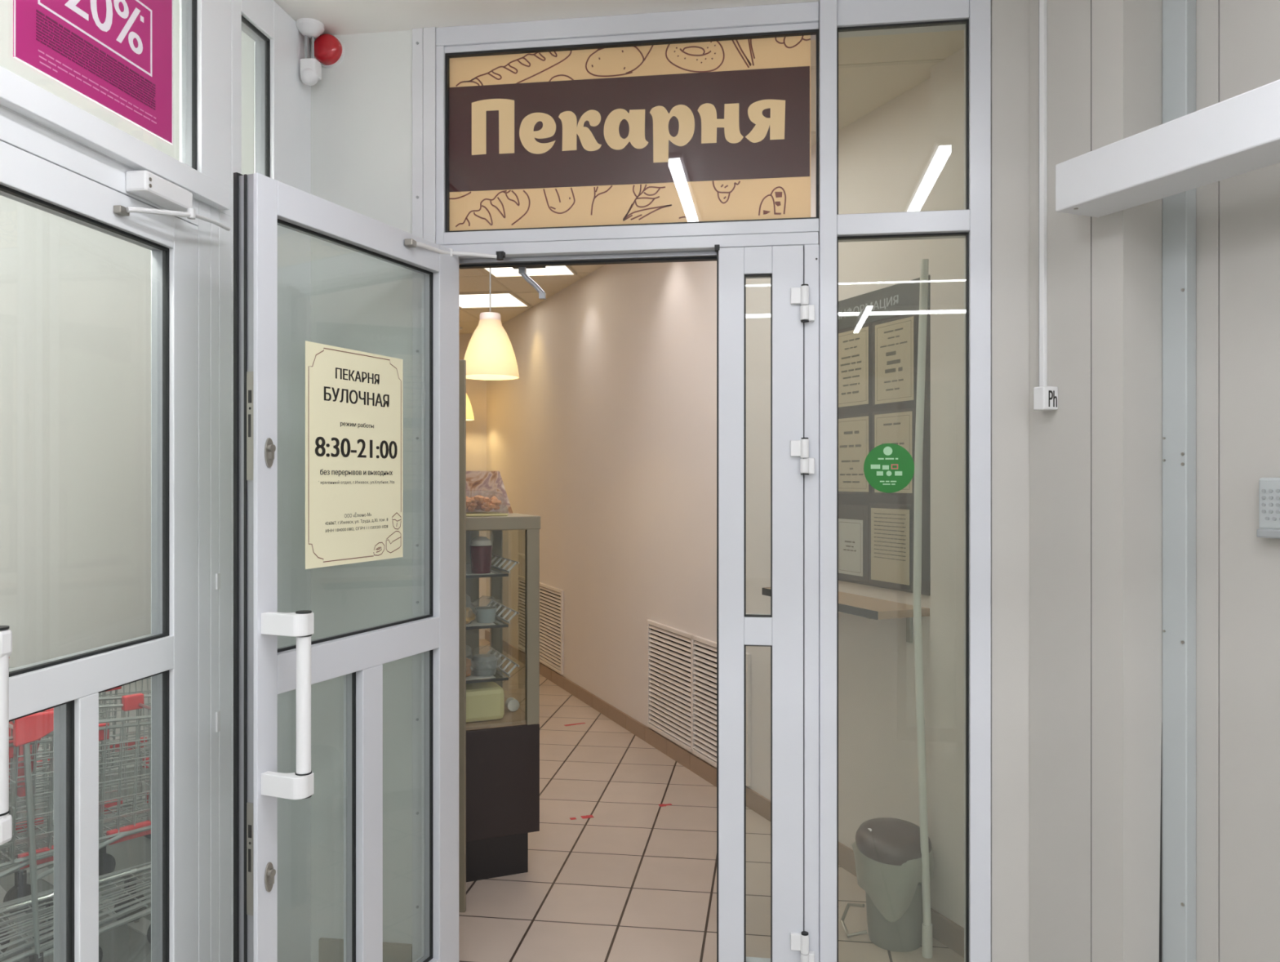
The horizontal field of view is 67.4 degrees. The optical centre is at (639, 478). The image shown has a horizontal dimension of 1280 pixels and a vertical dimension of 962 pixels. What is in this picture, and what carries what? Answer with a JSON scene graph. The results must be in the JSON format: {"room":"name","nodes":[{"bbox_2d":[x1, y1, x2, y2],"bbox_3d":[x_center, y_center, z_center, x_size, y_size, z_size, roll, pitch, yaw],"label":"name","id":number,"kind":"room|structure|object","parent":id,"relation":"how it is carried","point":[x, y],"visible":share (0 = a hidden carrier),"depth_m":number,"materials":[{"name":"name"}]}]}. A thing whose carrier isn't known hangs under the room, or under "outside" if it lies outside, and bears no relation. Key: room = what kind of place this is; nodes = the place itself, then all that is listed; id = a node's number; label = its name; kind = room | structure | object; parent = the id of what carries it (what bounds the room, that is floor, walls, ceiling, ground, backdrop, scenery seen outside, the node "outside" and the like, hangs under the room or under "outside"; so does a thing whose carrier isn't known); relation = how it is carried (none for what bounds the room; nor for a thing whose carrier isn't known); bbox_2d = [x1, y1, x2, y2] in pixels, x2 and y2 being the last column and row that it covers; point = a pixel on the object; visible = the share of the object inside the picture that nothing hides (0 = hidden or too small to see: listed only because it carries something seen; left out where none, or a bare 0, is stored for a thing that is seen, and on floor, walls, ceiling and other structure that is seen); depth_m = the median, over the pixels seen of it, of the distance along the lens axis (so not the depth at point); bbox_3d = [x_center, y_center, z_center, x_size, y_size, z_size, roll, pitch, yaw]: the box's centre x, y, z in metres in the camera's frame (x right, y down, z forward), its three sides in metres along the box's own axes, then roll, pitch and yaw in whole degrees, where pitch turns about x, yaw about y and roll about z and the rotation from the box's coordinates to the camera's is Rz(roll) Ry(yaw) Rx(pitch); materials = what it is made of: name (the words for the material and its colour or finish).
{"room":"store entrance vestibule","nodes":[
{"label":"store entrance vestibule","id":0,"kind":"room"},
{"bbox_2d":[0,0,254,780],"bbox_3d":[-3.122,-1.250,3.978,0.100,5.500,11.000,0,0,8],"label":"wall","id":1,"kind":"structure","parent":0,"point":[75,298],"depth_m":4.97,"materials":[{"name":"white paint"}]},
{"bbox_2d":[311,26,436,961],"bbox_3d":[-0.829,0.077,2.933,0.454,2.845,0.084,0,0,8],"label":"wall","id":2,"kind":"structure","parent":0,"point":[373,113],"depth_m":2.89,"materials":[{"name":"white paint"}]},
{"bbox_2d":[231,0,311,961],"bbox_3d":[-1.059,0.077,2.715,0.060,2.845,0.436,0,0,8],"label":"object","id":3,"kind":"structure","parent":2,"relation":"in","point":[282,101],"depth_m":2.77,"materials":[{"name":"white metal"}]},
{"bbox_2d":[314,33,345,68],"bbox_3d":[-0.944,-1.293,2.893,0.094,0.094,0.050,0,0,8],"label":"fire alarm","id":4,"kind":"object","parent":2,"relation":"attached to","point":[329,50],"visible":0.91,"depth_m":2.88,"materials":[{"name":"red plastic"}]},
{"bbox_2d":[233,172,458,961],"bbox_3d":[-0.669,0.406,2.467,0.174,2.164,0.808,0,0,22],"label":"door","id":5,"kind":"structure","parent":2,"relation":"in","point":[263,670],"depth_m":2.34,"materials":[{"name":"white metal"}]},
{"bbox_2d":[305,340,403,568],"bbox_3d":[-0.723,-0.056,2.457,0.002,0.542,0.384,0,0,22],"label":"sign","id":6,"kind":"object","parent":5,"relation":"attached to","point":[354,398],"visible":1,"depth_m":2.44,"materials":[{"name":"beige paper"}]},
{"bbox_2d":[404,238,505,260],"bbox_3d":[-0.550,-0.651,2.745,0.335,0.042,0.130,0,0,-45],"label":"door closer","id":7,"kind":"object","parent":5,"relation":"attached to","point":[410,242],"depth_m":2.80,"materials":[{"name":"silver metal"}]},
{"bbox_2d":[318,937,412,961],"bbox_3d":[-0.827,1.448,2.894,0.293,0.104,0.015,0,0,8],"label":"baseboard","id":8,"kind":"structure","parent":2,"relation":"attached to","point":[330,949],"depth_m":2.90,"materials":[{"name":"beige"}]},
{"bbox_2d":[511,266,546,299],"bbox_3d":[-0.340,-0.602,2.932,0.102,0.108,0.040,0,0,8],"label":"door closer","id":9,"kind":"object","parent":2,"relation":"attached to","point":[522,270],"visible":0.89,"depth_m":2.92,"materials":[{"name":"silver metal"}]},
{"bbox_2d":[435,1,818,244],"bbox_3d":[-0.047,-1.020,2.823,1.126,0.650,0.084,0,0,8],"label":"window","id":10,"kind":"structure","parent":2,"relation":"in","point":[801,19],"depth_m":2.79,"materials":[{"name":"white metal"}]},
{"bbox_2d":[448,35,810,231],"bbox_3d":[-0.047,-1.000,2.817,1.080,0.600,0.011,0,0,8],"label":"sign","id":11,"kind":"object","parent":10,"relation":"attached to","point":[717,131],"visible":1,"depth_m":2.81,"materials":[{"name":"brown plastic"}]},
{"bbox_2d":[440,231,818,961],"bbox_3d":[-0.047,0.403,2.821,1.126,2.194,0.088,0,0,8],"label":"door frame","id":12,"kind":"structure","parent":2,"relation":"attached to","point":[691,248],"depth_m":2.71,"materials":[{"name":"white metal"}]},
{"bbox_2d":[714,244,814,961],"bbox_3d":[0.354,0.411,2.739,0.280,2.153,0.096,0,0,8],"label":"door","id":13,"kind":"structure","parent":2,"relation":"in","point":[782,629],"depth_m":2.72,"materials":[{"name":"white metal"}]},
{"bbox_2d":[458,333,486,638],"bbox_3d":[-2.486,0.050,9.170,2.700,2.900,0.100,0,0,8],"label":"wall","id":14,"kind":"structure","parent":0,"point":[476,389],"depth_m":8.98,"materials":[{"name":"beige paint"}]},
{"bbox_2d":[0,638,964,961],"bbox_3d":[-2.860,1.530,0.536,11.559,0.060,17.168,0,0,-23],"label":"floor","id":15,"kind":"structure","parent":0,"point":[635,880],"depth_m":3.65,"materials":[{"name":"beige tile"}]},
{"bbox_2d":[0,739,19,946],"bbox_3d":[-2.173,1.038,2.546,0.454,0.944,0.819,0,0,40],"label":"shopping cart","id":16,"kind":"object","parent":15,"relation":"on","point":[11,748],"visible":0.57,"depth_m":2.75,"materials":[{"name":"silver metal"}]},
{"bbox_2d":[0,757,13,862],"bbox_3d":[-2.151,0.910,2.572,0.440,0.410,0.730,0,0,40],"label":"basket","id":17,"kind":"object","parent":16,"relation":"on","point":[10,774],"depth_m":2.75,"materials":[{"name":"silver metal"}]},
{"bbox_2d":[0,884,53,961],"bbox_3d":[-1.978,1.506,3.144,1.715,0.008,0.060,0,0,43],"label":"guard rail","id":18,"kind":"object","parent":15,"relation":"on","point":[50,957],"visible":0.11,"depth_m":3.25,"materials":[{"name":"grey"}]},
{"bbox_2d":[0,706,109,961],"bbox_3d":[-2.018,1.038,2.730,0.454,0.944,0.818,0,0,40],"label":"shopping cart","id":19,"kind":"object","parent":15,"relation":"on","point":[50,931],"visible":0.26,"depth_m":2.87,"materials":[{"name":"silver metal"}]},
{"bbox_2d":[0,735,102,862],"bbox_3d":[-1.996,0.910,2.756,0.440,0.410,0.730,0,0,40],"label":"basket","id":20,"kind":"object","parent":19,"relation":"on","point":[45,740],"depth_m":2.82,"materials":[{"name":"silver metal"}]},
{"bbox_2d":[0,685,121,879],"bbox_3d":[-2.342,1.038,3.401,0.454,0.944,0.818,0,0,36],"label":"shopping cart","id":21,"kind":"object","parent":15,"relation":"on","point":[107,863],"visible":0.1,"depth_m":3.62,"materials":[{"name":"silver metal"}]},
{"bbox_2d":[34,689,116,785],"bbox_3d":[-2.322,0.910,3.428,0.440,0.410,0.730,0,0,36],"label":"basket","id":22,"kind":"object","parent":21,"relation":"on","point":[110,702],"depth_m":3.63,"materials":[{"name":"silver metal"}]},
{"bbox_2d":[0,693,151,961],"bbox_3d":[-1.709,1.038,3.097,0.454,0.944,0.819,0,0,40],"label":"shopping cart","id":23,"kind":"object","parent":15,"relation":"on","point":[25,730],"visible":0.3,"depth_m":2.83,"materials":[{"name":"silver metal"}]},
{"bbox_2d":[0,693,151,862],"bbox_3d":[-1.687,0.910,3.123,0.440,0.410,0.730,0,0,40],"label":"basket","id":24,"kind":"object","parent":23,"relation":"on","point":[24,733],"depth_m":2.81,"materials":[{"name":"silver metal"}]},
{"bbox_2d":[0,693,151,961],"bbox_3d":[-1.863,1.038,2.914,0.454,0.944,0.818,0,0,40],"label":"shopping cart","id":25,"kind":"object","parent":15,"relation":"on","point":[131,701],"visible":0.44,"depth_m":3.01,"materials":[{"name":"silver metal"}]},
{"bbox_2d":[0,702,151,866],"bbox_3d":[-1.841,0.910,2.939,0.440,0.410,0.730,0,0,40],"label":"basket","id":26,"kind":"object","parent":25,"relation":"on","point":[125,706],"depth_m":3.00,"materials":[{"name":"silver metal"}]},
{"bbox_2d":[3,657,151,912],"bbox_3d":[-2.152,1.038,3.676,0.454,0.944,0.818,0,0,36],"label":"shopping cart","id":27,"kind":"object","parent":15,"relation":"on","point":[21,888],"visible":0.09,"depth_m":3.62,"materials":[{"name":"silver metal"}]},
{"bbox_2d":[8,666,151,788],"bbox_3d":[-2.131,0.910,3.704,0.440,0.410,0.730,0,0,36],"label":"basket","id":28,"kind":"object","parent":27,"relation":"on","point":[148,691],"depth_m":3.71,"materials":[{"name":"silver metal"}]},
{"bbox_2d":[23,863,151,936],"bbox_3d":[-1.869,1.506,3.376,1.297,0.008,0.060,0,0,36],"label":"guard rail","id":29,"kind":"object","parent":15,"relation":"on","point":[141,925],"visible":0.24,"depth_m":3.29,"materials":[{"name":"grey"}]},
{"bbox_2d":[458,360,466,911],"bbox_3d":[-0.745,0.545,3.345,0.284,1.910,0.015,0,0,8],"label":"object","id":30,"kind":"object","parent":15,"relation":"on","point":[462,363],"visible":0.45,"depth_m":3.32,"materials":[{"name":"beige metal"}]},
{"bbox_2d":[466,512,540,881],"bbox_3d":[-0.891,0.822,3.775,0.864,1.356,0.580,0,0,-23],"label":"display case","id":31,"kind":"object","parent":15,"relation":"on","point":[503,753],"visible":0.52,"depth_m":3.65,"materials":[{"name":"laminate"}]},
{"bbox_2d":[466,644,474,676],"bbox_3d":[-0.691,0.693,3.663,0.121,0.126,0.116,0,0,24],"label":"pastry","id":32,"kind":"object","parent":31,"relation":"on","point":[468,664],"visible":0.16,"depth_m":3.66,"materials":[{"name":"brown food"}]},
{"bbox_2d":[466,594,476,623],"bbox_3d":[-0.685,0.498,3.664,0.125,0.112,0.127,0,0,-23],"label":"pastry","id":33,"kind":"object","parent":31,"relation":"on","point":[470,615],"visible":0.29,"depth_m":3.65,"materials":[{"name":"beige food"}]},
{"bbox_2d":[468,529,493,573],"bbox_3d":[-0.610,0.279,3.687,0.094,0.167,0.094,0,0,-23],"label":"dessert cup","id":34,"kind":"object","parent":31,"relation":"on","point":[481,547],"visible":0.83,"depth_m":3.65,"materials":[{"name":"red plastic"}]},
{"bbox_2d":[466,645,502,675],"bbox_3d":[-0.602,0.702,3.717,0.138,0.110,0.128,0,0,-23],"label":"tub","id":35,"kind":"object","parent":31,"relation":"on","point":[482,664],"visible":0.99,"depth_m":3.68,"materials":[{"name":"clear plastic"}]},
{"bbox_2d":[471,653,497,675],"bbox_3d":[-0.602,0.719,3.713,0.100,0.074,0.100,0,0,-23],"label":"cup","id":36,"kind":"object","parent":35,"relation":"on","point":[482,664],"depth_m":3.68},
{"bbox_2d":[466,681,504,722],"bbox_3d":[-0.656,0.862,3.695,0.245,0.124,0.150,0,0,-23],"label":"pack","id":37,"kind":"object","parent":31,"relation":"on","point":[485,700],"visible":0.5,"depth_m":3.65},
{"bbox_2d":[471,595,499,622],"bbox_3d":[-0.595,0.504,3.714,0.106,0.101,0.116,0,0,1],"label":"tub","id":38,"kind":"object","parent":31,"relation":"on","point":[486,614],"visible":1,"depth_m":3.68,"materials":[{"name":"grey plastic"}]},
{"bbox_2d":[466,490,507,516],"bbox_3d":[-0.694,0.096,3.717,0.321,0.096,0.230,0,0,-23],"label":"box","id":39,"kind":"object","parent":31,"relation":"on","point":[476,502],"visible":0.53,"depth_m":3.68,"materials":[{"name":"clear plastic"}]},
{"bbox_2d":[466,511,507,516],"bbox_3d":[-0.693,0.139,3.717,0.315,0.010,0.220,0,0,-23],"label":"tray","id":40,"kind":"object","parent":31,"relation":"on","point":[468,513],"depth_m":3.66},
{"bbox_2d":[466,563,507,575],"bbox_3d":[-0.912,0.368,3.755,0.681,0.008,0.500,0,0,-23],"label":"glass shelf","id":41,"kind":"object","parent":31,"relation":"attached to","point":[493,571],"depth_m":3.72,"materials":[{"name":"clear glass"}]},
{"bbox_2d":[466,471,512,513],"bbox_3d":[-0.814,0.057,3.822,0.635,0.174,0.013,0,0,-23],"label":"photo panel","id":42,"kind":"object","parent":31,"relation":"on","point":[477,482],"visible":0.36,"depth_m":3.90,"materials":[{"name":"multicoloured paper"}]},
{"bbox_2d":[505,697,519,711],"bbox_3d":[-0.509,0.900,3.828,0.048,0.048,0.040,0,0,-23],"label":"paper roll","id":43,"kind":"object","parent":31,"relation":"on","point":[512,704],"visible":1,"depth_m":3.81,"materials":[{"name":"white paper"}]},
{"bbox_2d":[564,722,585,725],"bbox_3d":[-0.397,1.499,5.859,0.134,0.001,0.027,0,0,-25],"label":"tape strip","id":44,"kind":"object","parent":15,"relation":"on","point":[580,722],"visible":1,"depth_m":5.85,"materials":[{"name":"red"}]},
{"bbox_2d":[569,814,594,819],"bbox_3d":[-0.259,1.499,4.249,0.105,0.001,0.035,0,0,-19],"label":"tape strip","id":45,"kind":"object","parent":15,"relation":"on","point":[586,815],"visible":1,"depth_m":4.25,"materials":[{"name":"red plastic"}]},
{"bbox_2d":[658,803,671,806],"bbox_3d":[0.117,1.499,4.412,0.059,0.001,0.032,0,0,-17],"label":"tape strip","id":46,"kind":"object","parent":15,"relation":"on","point":[661,804],"visible":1,"depth_m":4.41,"materials":[{"name":"red plastic"}]},
{"bbox_2d":[840,817,934,951],"bbox_3d":[0.817,1.316,3.125,0.266,0.369,0.259,0,0,-23],"label":"pedal bin","id":47,"kind":"object","parent":15,"relation":"on","point":[887,854],"visible":0.98,"depth_m":3.04,"materials":[{"name":"grey plastic"}]},
{"bbox_2d":[818,0,991,961],"bbox_3d":[0.740,0.077,2.707,0.464,2.845,0.092,0,0,8],"label":"window","id":48,"kind":"structure","parent":15,"relation":"on","point":[839,19],"depth_m":2.67,"materials":[{"name":"white metal"}]},
{"bbox_2d":[836,231,968,961],"bbox_3d":[0.737,0.409,2.713,0.360,2.182,0.080,0,0,8],"label":"window","id":49,"kind":"structure","parent":48,"relation":"attached to","point":[944,234],"depth_m":2.67,"materials":[{"name":"white metal"}]},
{"bbox_2d":[863,443,914,493],"bbox_3d":[0.699,-0.029,2.693,0.139,0.139,0.002,0,0,8],"label":"round sticker","id":50,"kind":"object","parent":49,"relation":"attached to","point":[888,468],"visible":1,"depth_m":2.69,"materials":[{"name":"green"}]},
{"bbox_2d":[912,258,932,957],"bbox_3d":[0.894,0.405,3.039,0.032,2.191,0.077,0,0,-23],"label":"pole","id":51,"kind":"object","parent":15,"relation":"on","point":[926,925],"visible":1,"depth_m":3.04,"materials":[{"name":"white metal"}]},
{"bbox_2d":[273,0,964,333],"bbox_3d":[-0.690,-1.373,3.949,5.558,0.055,12.550,0,0,-23],"label":"ceiling","id":52,"kind":"structure","parent":0,"point":[873,71],"depth_m":2.96,"materials":[{"name":"paint"}]},
{"bbox_2d":[296,17,324,85],"bbox_3d":[-0.978,-1.253,2.846,0.080,0.184,0.080,0,0,8],"label":"detector","id":53,"kind":"object","parent":52,"relation":"attached to","point":[310,68],"visible":1,"depth_m":2.83,"materials":[{"name":"white plastic"}]},
{"bbox_2d":[458,326,474,420],"bbox_3d":[-1.640,-0.941,8.616,0.300,0.829,0.300,0,0,8],"label":"pendant lamp","id":54,"kind":"object","parent":52,"relation":"hanging from","point":[469,414],"visible":0.16,"depth_m":8.57,"materials":[{"name":"yellow plastic"}]},
{"bbox_2d":[463,267,519,380],"bbox_3d":[-0.780,-0.941,4.999,0.300,0.829,0.300,0,0,8],"label":"pendant lamp","id":55,"kind":"object","parent":52,"relation":"hanging from","point":[490,355],"visible":0.84,"depth_m":4.91,"materials":[{"name":"yellow plastic"}]},
{"bbox_2d":[458,290,530,308],"bbox_3d":[-1.172,-1.347,7.252,0.560,0.017,0.560,0,0,8],"label":"recessed light","id":56,"kind":"object","parent":52,"relation":"in","point":[500,299],"visible":0.76,"depth_m":7.23,"materials":[{"name":"beige plastic"}]},
{"bbox_2d":[482,265,577,277],"bbox_3d":[-0.732,-1.347,6.088,0.560,0.017,0.560,0,0,8],"label":"recessed light","id":57,"kind":"object","parent":52,"relation":"in","point":[565,270],"visible":0.44,"depth_m":6.24,"materials":[{"name":"beige plastic"}]},
{"bbox_2d":[486,48,964,927],"bbox_3d":[-0.210,0.050,6.158,0.175,2.900,7.580,0,0,-23],"label":"wall","id":58,"kind":"structure","parent":0,"point":[606,432],"depth_m":4.70,"materials":[{"name":"beige paint"}]},
{"bbox_2d":[517,574,524,652],"bbox_3d":[-0.958,1.097,7.818,0.019,0.605,0.192,0,0,-23],"label":"air vent","id":59,"kind":"object","parent":58,"relation":"in","point":[521,580],"depth_m":7.85,"materials":[{"name":"white"}]},
{"bbox_2d":[539,582,564,674],"bbox_3d":[-0.644,1.097,7.077,0.019,0.606,0.570,0,0,-23],"label":"air vent","id":60,"kind":"object","parent":58,"relation":"in","point":[551,627],"depth_m":7.09,"materials":[{"name":"white plastic"}]},
{"bbox_2d":[646,619,751,786],"bbox_3d":[0.273,1.101,4.908,0.018,0.602,1.163,0,0,-23],"label":"air vent","id":61,"kind":"object","parent":58,"relation":"in","point":[682,665],"visible":0.81,"depth_m":4.99,"materials":[{"name":"white"}]},
{"bbox_2d":[484,629,964,956],"bbox_3d":[-0.141,1.458,5.824,0.067,0.085,6.850,0,0,-23],"label":"baseboard","id":62,"kind":"structure","parent":58,"relation":"attached to","point":[951,934],"depth_m":5.02,"materials":[{"name":"brown tile"}]},
{"bbox_2d":[761,586,929,642],"bbox_3d":[0.737,0.504,3.557,0.217,0.131,0.752,0,0,-23],"label":"wall shelf","id":63,"kind":"object","parent":58,"relation":"attached to","point":[869,607],"visible":0.54,"depth_m":3.33,"materials":[{"name":"beige laminate"}]},
{"bbox_2d":[838,275,930,595],"bbox_3d":[0.822,-0.145,3.606,0.022,1.080,0.805,0,0,-23],"label":"information board","id":64,"kind":"object","parent":58,"relation":"attached to","point":[900,300],"visible":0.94,"depth_m":3.43,"materials":[{"name":"grey"}]},
{"bbox_2d":[838,518,862,576],"bbox_3d":[0.797,0.260,3.646,0.001,0.210,0.163,0,0,-23],"label":"notice sheet","id":65,"kind":"object","parent":64,"relation":"attached to","point":[850,531],"visible":0.98,"depth_m":3.64,"materials":[{"name":"white paper"}]},
{"bbox_2d":[838,326,868,407],"bbox_3d":[0.800,-0.417,3.637,0.001,0.285,0.212,0,0,-23],"label":"notice sheet","id":66,"kind":"object","parent":64,"relation":"attached to","point":[853,345],"visible":0.92,"depth_m":3.62,"materials":[{"name":"beige paper"}]},
{"bbox_2d":[838,415,868,491],"bbox_3d":[0.801,-0.090,3.636,0.001,0.280,0.214,0,0,-23],"label":"notice sheet","id":67,"kind":"object","parent":64,"relation":"attached to","point":[853,432],"visible":0.91,"depth_m":3.63,"materials":[{"name":"beige paper"}]},
{"bbox_2d":[871,507,909,585],"bbox_3d":[0.890,0.239,3.424,0.001,0.262,0.218,0,0,-23],"label":"notice sheet","id":68,"kind":"object","parent":64,"relation":"attached to","point":[890,527],"visible":1,"depth_m":3.42,"materials":[{"name":"beige paper"}]},
{"bbox_2d":[874,512,906,560],"bbox_3d":[0.890,0.207,3.424,0.002,0.162,0.179,0,0,-23],"label":"print","id":69,"kind":"object","parent":68,"relation":"attached to","point":[874,513],"depth_m":3.42},
{"bbox_2d":[874,411,911,493],"bbox_3d":[0.897,-0.090,3.407,0.001,0.283,0.210,0,0,-23],"label":"notice sheet","id":70,"kind":"object","parent":64,"relation":"attached to","point":[895,428],"visible":0.52,"depth_m":3.39,"materials":[{"name":"beige paper"}]},
{"bbox_2d":[875,315,913,404],"bbox_3d":[0.899,-0.414,3.403,0.001,0.288,0.216,0,0,-23],"label":"notice sheet","id":71,"kind":"object","parent":64,"relation":"attached to","point":[894,340],"visible":1,"depth_m":3.40,"materials":[{"name":"beige paper"}]},
{"bbox_2d":[1029,0,1162,961],"bbox_3d":[1.201,0.077,2.520,0.168,2.845,0.301,0,0,-23],"label":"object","id":72,"kind":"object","parent":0,"point":[1095,460],"depth_m":2.42,"materials":[{"name":"grey"}]},
{"bbox_2d":[991,0,1029,961],"bbox_3d":[1.029,0.077,2.668,0.113,2.845,0.068,0,0,8],"label":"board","id":73,"kind":"object","parent":72,"relation":"attached to","point":[1010,19],"visible":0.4,"depth_m":2.64,"materials":[{"name":"white metal"}]},
{"bbox_2d":[1039,0,1047,386],"bbox_3d":[1.080,-0.772,2.573,0.014,1.145,0.017,0,0,-23],"label":"cable trunking","id":74,"kind":"object","parent":72,"relation":"attached to","point":[1042,3],"visible":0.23,"depth_m":2.57,"materials":[{"name":"white plastic"}]},
{"bbox_2d":[1033,386,1057,410],"bbox_3d":[1.074,-0.211,2.541,0.050,0.061,0.037,0,0,-23],"label":"junction box","id":75,"kind":"object","parent":72,"relation":"attached to","point":[1045,397],"visible":1,"depth_m":2.53,"materials":[{"name":"white plastic"}]},
{"bbox_2d":[1055,79,1279,217],"bbox_3d":[1.444,-0.713,1.545,0.144,0.119,1.834,0,0,-23],"label":"beam","id":76,"kind":"structure","parent":72,"relation":"attached to","point":[1238,135],"depth_m":2.07,"materials":[{"name":"white metal"}]},
{"bbox_2d":[1159,0,1195,961],"bbox_3d":[1.328,0.077,2.373,0.049,2.845,0.068,0,0,-23],"label":"vertical metal post","id":77,"kind":"object","parent":72,"relation":"attached to","point":[1179,16],"visible":0.9,"depth_m":2.36,"materials":[{"name":"silver metal"}]},
{"bbox_2d":[1195,0,1279,961],"bbox_3d":[2.127,0.025,0.676,0.100,2.950,4.300,0,0,-23],"label":"wall","id":78,"kind":"structure","parent":0,"point":[1237,42],"depth_m":2.26,"materials":[{"name":"grey"}]},
{"bbox_2d":[1256,477,1279,538],"bbox_3d":[1.437,0.066,2.136,0.034,0.136,0.112,0,0,-23],"label":"alarm keypad","id":79,"kind":"object","parent":78,"relation":"attached to","point":[1268,487],"visible":1,"depth_m":2.16,"materials":[{"name":"grey plastic"}]},
{"bbox_3d":[0.422,1.525,-3.216,4.660,0.050,11.750,0,0,8],"label":"floor","id":80,"kind":"structure","parent":0,"visible":0},
{"bbox_2d":[0,140,197,961],"bbox_3d":[-1.111,0.435,1.969,0.166,2.106,0.766,0,0,8],"label":"door","id":81,"kind":"structure","parent":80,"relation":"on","point":[72,683],"depth_m":2.25,"materials":[{"name":"white metal"}]},
{"bbox_2d":[113,170,230,231],"bbox_3d":[-1.062,-0.617,2.228,0.071,0.102,0.378,0,0,8],"label":"door closer","id":82,"kind":"object","parent":81,"relation":"attached to","point":[145,184],"depth_m":2.13,"materials":[{"name":"white plastic"}]},
{"bbox_3d":[-1.409,0.077,0.250,0.060,2.845,2.498,0,0,8],"label":"wall","id":83,"kind":"structure","parent":0,"visible":0},
{"bbox_2d":[0,0,231,217],"bbox_3d":[-1.189,-1.012,1.693,0.090,0.667,1.619,0,0,8],"label":"window","id":84,"kind":"structure","parent":83,"relation":"in","point":[203,168],"depth_m":2.36,"materials":[{"name":"white metal"}]},
{"bbox_2d":[13,0,173,144],"bbox_3d":[-1.138,-1.037,2.032,0.003,0.498,0.476,0,0,8],"label":"poster","id":85,"kind":"object","parent":84,"relation":"attached to","point":[117,55],"visible":1,"depth_m":2.05,"materials":[{"name":"pink paper"}]},
{"bbox_2d":[36,9,155,110],"bbox_3d":[-1.138,-0.874,2.027,0.001,0.058,0.358,0,0,8],"label":"print","id":86,"kind":"object","parent":85,"relation":"on","point":[57,37],"depth_m":2.01,"materials":[{"name":"purple"}]},
{"bbox_2d":[37,49,156,124],"bbox_3d":[-1.137,-0.816,2.031,0.001,0.024,0.358,0,0,8],"label":"print","id":87,"kind":"object","parent":85,"relation":"attached to","point":[51,63],"depth_m":2.01,"materials":[{"name":"pink"}]},
{"bbox_2d":[0,106,231,961],"bbox_3d":[-1.159,0.411,1.992,0.064,2.178,1.019,0,0,8],"label":"door frame","id":88,"kind":"structure","parent":83,"relation":"attached to","point":[214,242],"depth_m":2.41,"materials":[{"name":"white metal"}]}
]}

